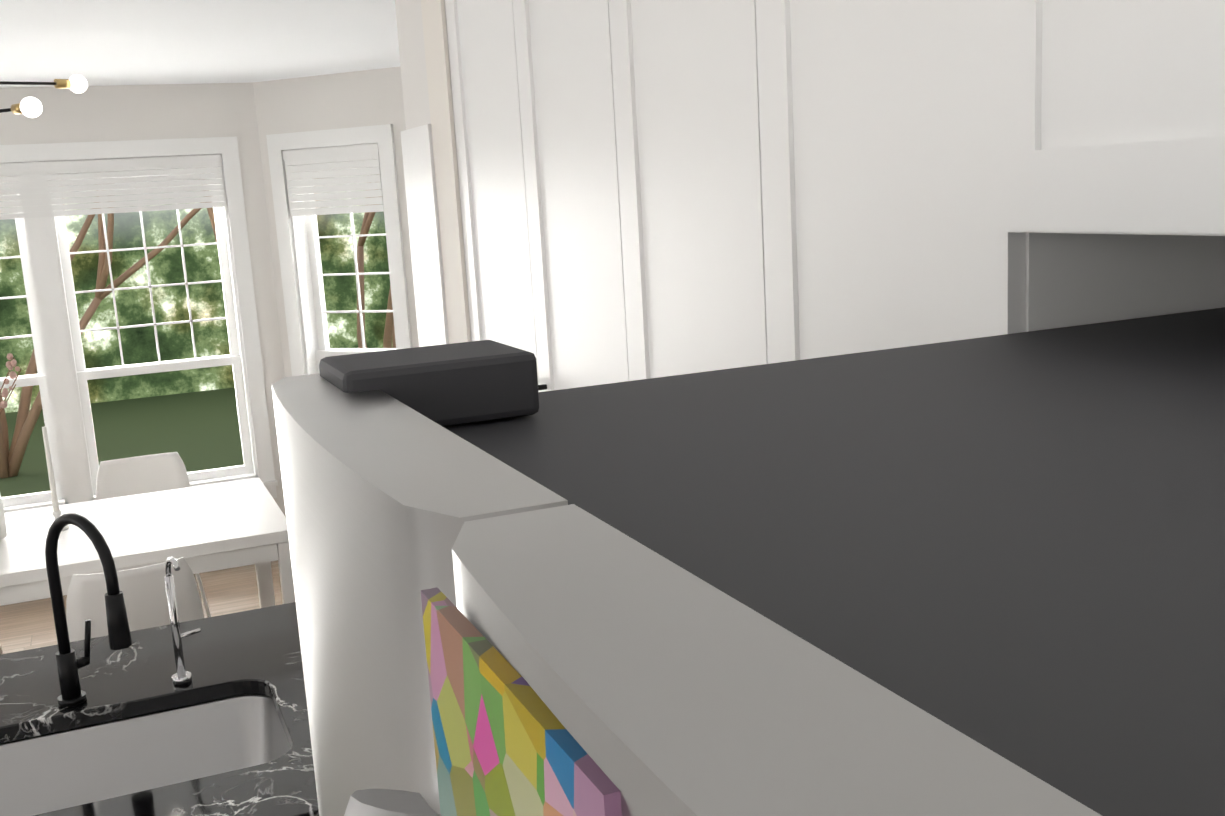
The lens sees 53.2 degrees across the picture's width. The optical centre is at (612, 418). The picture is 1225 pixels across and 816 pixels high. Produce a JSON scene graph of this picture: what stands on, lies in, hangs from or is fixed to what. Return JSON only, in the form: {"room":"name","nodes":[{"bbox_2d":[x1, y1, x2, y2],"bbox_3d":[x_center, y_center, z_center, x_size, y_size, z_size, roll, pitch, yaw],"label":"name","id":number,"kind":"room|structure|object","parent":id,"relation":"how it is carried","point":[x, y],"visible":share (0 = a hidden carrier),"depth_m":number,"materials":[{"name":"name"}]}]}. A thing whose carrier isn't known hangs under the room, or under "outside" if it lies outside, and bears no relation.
{"room":"kitchen","nodes":[
{"label":"kitchen","id":0,"kind":"room"},
{"bbox_2d":[0,560,282,654],"bbox_3d":[-2.054,1.760,1.780,6.750,0.050,9.750,-8,12,-22],"label":"floor","id":1,"kind":"structure","parent":0,"point":[27,625],"depth_m":6.08,"materials":[{"name":"brown wood"}]},
{"bbox_2d":[66,557,203,641],"bbox_3d":[-1.585,0.841,4.126,0.445,0.826,0.504,-8,12,-22],"label":"chair","id":2,"kind":"object","parent":1,"relation":"on","point":[143,589],"visible":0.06,"depth_m":3.87,"materials":[{"name":"white plastic"}]},
{"bbox_2d":[0,478,295,607],"bbox_3d":[-2.205,0.817,4.636,1.890,0.750,0.980,-8,12,-22],"label":"dining table","id":3,"kind":"object","parent":1,"relation":"on","point":[215,527],"visible":0.62,"depth_m":4.52,"materials":[{"name":"white wood"}]},
{"bbox_2d":[0,353,21,539],"bbox_3d":[-2.380,0.089,4.492,0.436,0.750,0.515,-8,12,-22],"label":"vase","id":4,"kind":"object","parent":3,"relation":"on","point":[11,364],"visible":1,"depth_m":4.56,"materials":[{"name":"white ceramic"}]},
{"bbox_2d":[42,426,68,530],"bbox_3d":[-2.124,0.226,4.629,0.076,0.400,0.076,-8,12,-22],"label":"candle","id":5,"kind":"object","parent":3,"relation":"on","point":[56,512],"visible":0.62,"depth_m":4.62,"materials":[{"name":"white wax"}]},
{"bbox_2d":[96,452,210,617],"bbox_3d":[-2.064,0.609,5.489,0.445,0.826,0.504,-8,12,-22],"label":"chair","id":6,"kind":"object","parent":1,"relation":"on","point":[129,476],"visible":0.33,"depth_m":5.62,"materials":[{"name":"white plastic"}]},
{"bbox_2d":[272,307,1224,815],"bbox_3d":[0.366,0.865,0.736,1.003,1.819,0.824,-8,12,-22],"label":"fridge","id":7,"kind":"object","parent":1,"relation":"on","point":[978,577],"visible":1,"depth_m":0.44,"materials":[{"name":"grey"}]},
{"bbox_3d":[-0.424,1.160,1.948,1.672,0.878,1.862,-8,12,-22],"label":"base cabinet","id":8,"kind":"object","parent":1,"relation":"on","visible":0},
{"bbox_2d":[0,602,305,742],"bbox_3d":[-1.210,0.607,2.635,1.170,0.035,0.650,-8,12,-22],"label":"countertop","id":9,"kind":"structure","parent":8,"relation":"on","point":[256,651],"depth_m":2.71,"materials":[{"name":"black stone"}]},
{"bbox_2d":[45,513,131,706],"bbox_3d":[-1.071,0.394,2.483,0.160,0.422,0.236,-8,12,-22],"label":"faucet","id":10,"kind":"object","parent":9,"relation":"on","point":[69,664],"visible":1,"depth_m":2.50,"materials":[{"name":"black metal"}]},
{"bbox_2d":[164,557,200,684],"bbox_3d":[-0.915,0.429,2.600,0.071,0.291,0.100,-8,12,-22],"label":"tap","id":11,"kind":"object","parent":9,"relation":"on","point":[181,676],"visible":1,"depth_m":2.62,"materials":[{"name":"silver metal"}]},
{"bbox_2d":[33,722,317,815],"bbox_3d":[-0.950,0.707,2.030,1.170,0.035,0.303,-8,12,-22],"label":"countertop","id":12,"kind":"structure","parent":8,"relation":"on","point":[285,785],"depth_m":2.13,"materials":[{"name":"black stone"}]},
{"bbox_2d":[272,694,318,815],"bbox_3d":[-0.127,0.625,2.212,0.798,0.035,2.270,-8,12,-22],"label":"countertop","id":13,"kind":"structure","parent":8,"relation":"on","point":[293,711],"depth_m":2.47,"materials":[{"name":"black stone"}]},
{"bbox_2d":[0,694,290,815],"bbox_3d":[-1.029,0.765,2.337,0.860,0.181,0.500,-8,12,-22],"label":"sink","id":14,"kind":"object","parent":13,"relation":"in","point":[49,772],"visible":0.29,"depth_m":2.57,"materials":[{"name":"white ceramic"}]},
{"bbox_2d":[0,82,285,516],"bbox_3d":[-2.879,-0.391,6.338,2.290,2.560,0.160,-8,12,-22],"label":"wall","id":15,"kind":"structure","parent":0,"point":[131,112],"depth_m":6.34,"materials":[{"name":"white paint"}]},
{"bbox_2d":[0,136,277,512],"bbox_3d":[-2.866,-0.327,6.329,2.020,2.135,0.205,-8,12,-22],"label":"bay window","id":16,"kind":"structure","parent":15,"relation":"in","point":[38,193],"depth_m":6.35,"materials":[{"name":"white"}]},
{"bbox_2d":[0,0,399,87],"bbox_3d":[-2.203,-0.800,1.292,6.750,0.050,9.750,-8,12,-22],"label":"ceiling","id":17,"kind":"structure","parent":0,"point":[118,42],"depth_m":4.72,"materials":[{"name":"white paint"}]},
{"bbox_2d":[0,97,41,117],"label":"chandelier","id":18,"kind":"object","parent":17,"relation":"hanging from","point":[30,107],"depth_m":4.01,"materials":[{"name":"white glass"}]},
{"bbox_2d":[0,74,87,92],"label":"chandelier","id":19,"kind":"object","parent":17,"relation":"hanging from","point":[76,83],"depth_m":4.49,"materials":[{"name":"white glass"}]},
{"bbox_2d":[253,66,418,376],"bbox_3d":[-1.367,-0.523,6.571,0.986,2.560,0.160,1,12,23],"label":"wall","id":20,"kind":"structure","parent":0,"point":[373,97],"depth_m":6.30,"materials":[{"name":"white paint"}]},
{"bbox_2d":[266,124,411,375],"bbox_3d":[-1.386,-0.541,6.551,0.796,1.965,0.205,1,12,23],"label":"bay window","id":21,"kind":"structure","parent":20,"relation":"in","point":[340,160],"depth_m":6.42,"materials":[{"name":"white wood"}]},
{"bbox_2d":[395,0,471,341],"bbox_3d":[0.072,0.071,3.010,0.940,2.560,0.410,-8,12,-22],"label":"wall block","id":22,"kind":"object","parent":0,"point":[412,61],"depth_m":2.73,"materials":[{"name":"white paint"}]},
{"bbox_2d":[401,124,448,346],"bbox_3d":[-0.409,-0.089,2.861,0.013,1.154,0.253,-8,12,-22],"label":"door frame","id":23,"kind":"structure","parent":22,"relation":"attached to","point":[422,211],"depth_m":2.78,"materials":[{"name":"white wood"}]},
{"bbox_2d":[421,0,470,343],"bbox_3d":[-0.340,-0.299,2.630,0.008,1.643,0.152,-8,12,-22],"label":"wall strip","id":24,"kind":"object","parent":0,"point":[443,136],"visible":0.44,"depth_m":2.57,"materials":[{"name":"white paint"}]},
{"label":"outside","id":25,"kind":"structure","parent":0,"visible":0},
{"bbox_2d":[0,387,243,496],"bbox_3d":[-4.381,0.496,10.728,30.000,0.150,8.300,-8,12,-22],"label":"ground","id":26,"kind":"structure","parent":25,"point":[198,431],"depth_m":12.22,"materials":[{"name":"green plant"}]},
{"bbox_2d":[0,167,395,478],"bbox_3d":[-3.955,-2.100,10.737,7.992,5.034,5.748,-8,12,-22],"label":"tree","id":27,"kind":"object","parent":26,"relation":"on","point":[12,458],"visible":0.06,"depth_m":10.51,"materials":[{"name":"beige plant"}]},
{"bbox_2d":[0,160,392,412],"bbox_3d":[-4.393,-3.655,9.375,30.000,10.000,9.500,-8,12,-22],"label":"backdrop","id":28,"kind":"structure","parent":25,"point":[101,348],"depth_m":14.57,"materials":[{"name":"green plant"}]},
{"bbox_3d":[1.088,0.505,0.425,0.120,2.560,5.210,-8,12,-22],"label":"wall","id":29,"kind":"structure","parent":0,"visible":0},
{"bbox_2d":[445,0,600,391],"bbox_3d":[0.001,-0.478,2.170,0.317,1.140,0.892,-8,12,-22],"label":"upper cabinet","id":30,"kind":"object","parent":29,"relation":"attached to","point":[518,96],"depth_m":2.14,"materials":[{"name":"white wood"}]},
{"bbox_2d":[577,0,1224,384],"bbox_3d":[0.301,-0.363,1.475,0.317,1.140,0.893,-8,12,-22],"label":"upper cabinet","id":31,"kind":"object","parent":29,"relation":"attached to","point":[657,188],"depth_m":1.35,"materials":[{"name":"white wood"}]},
{"bbox_2d":[953,0,1224,263],"bbox_3d":[0.548,-0.476,0.786,0.352,0.690,0.512,-8,12,-22],"label":"upper cabinet","id":32,"kind":"object","parent":29,"relation":"attached to","point":[1087,129],"depth_m":0.91,"materials":[{"name":"white wood"}]}
]}

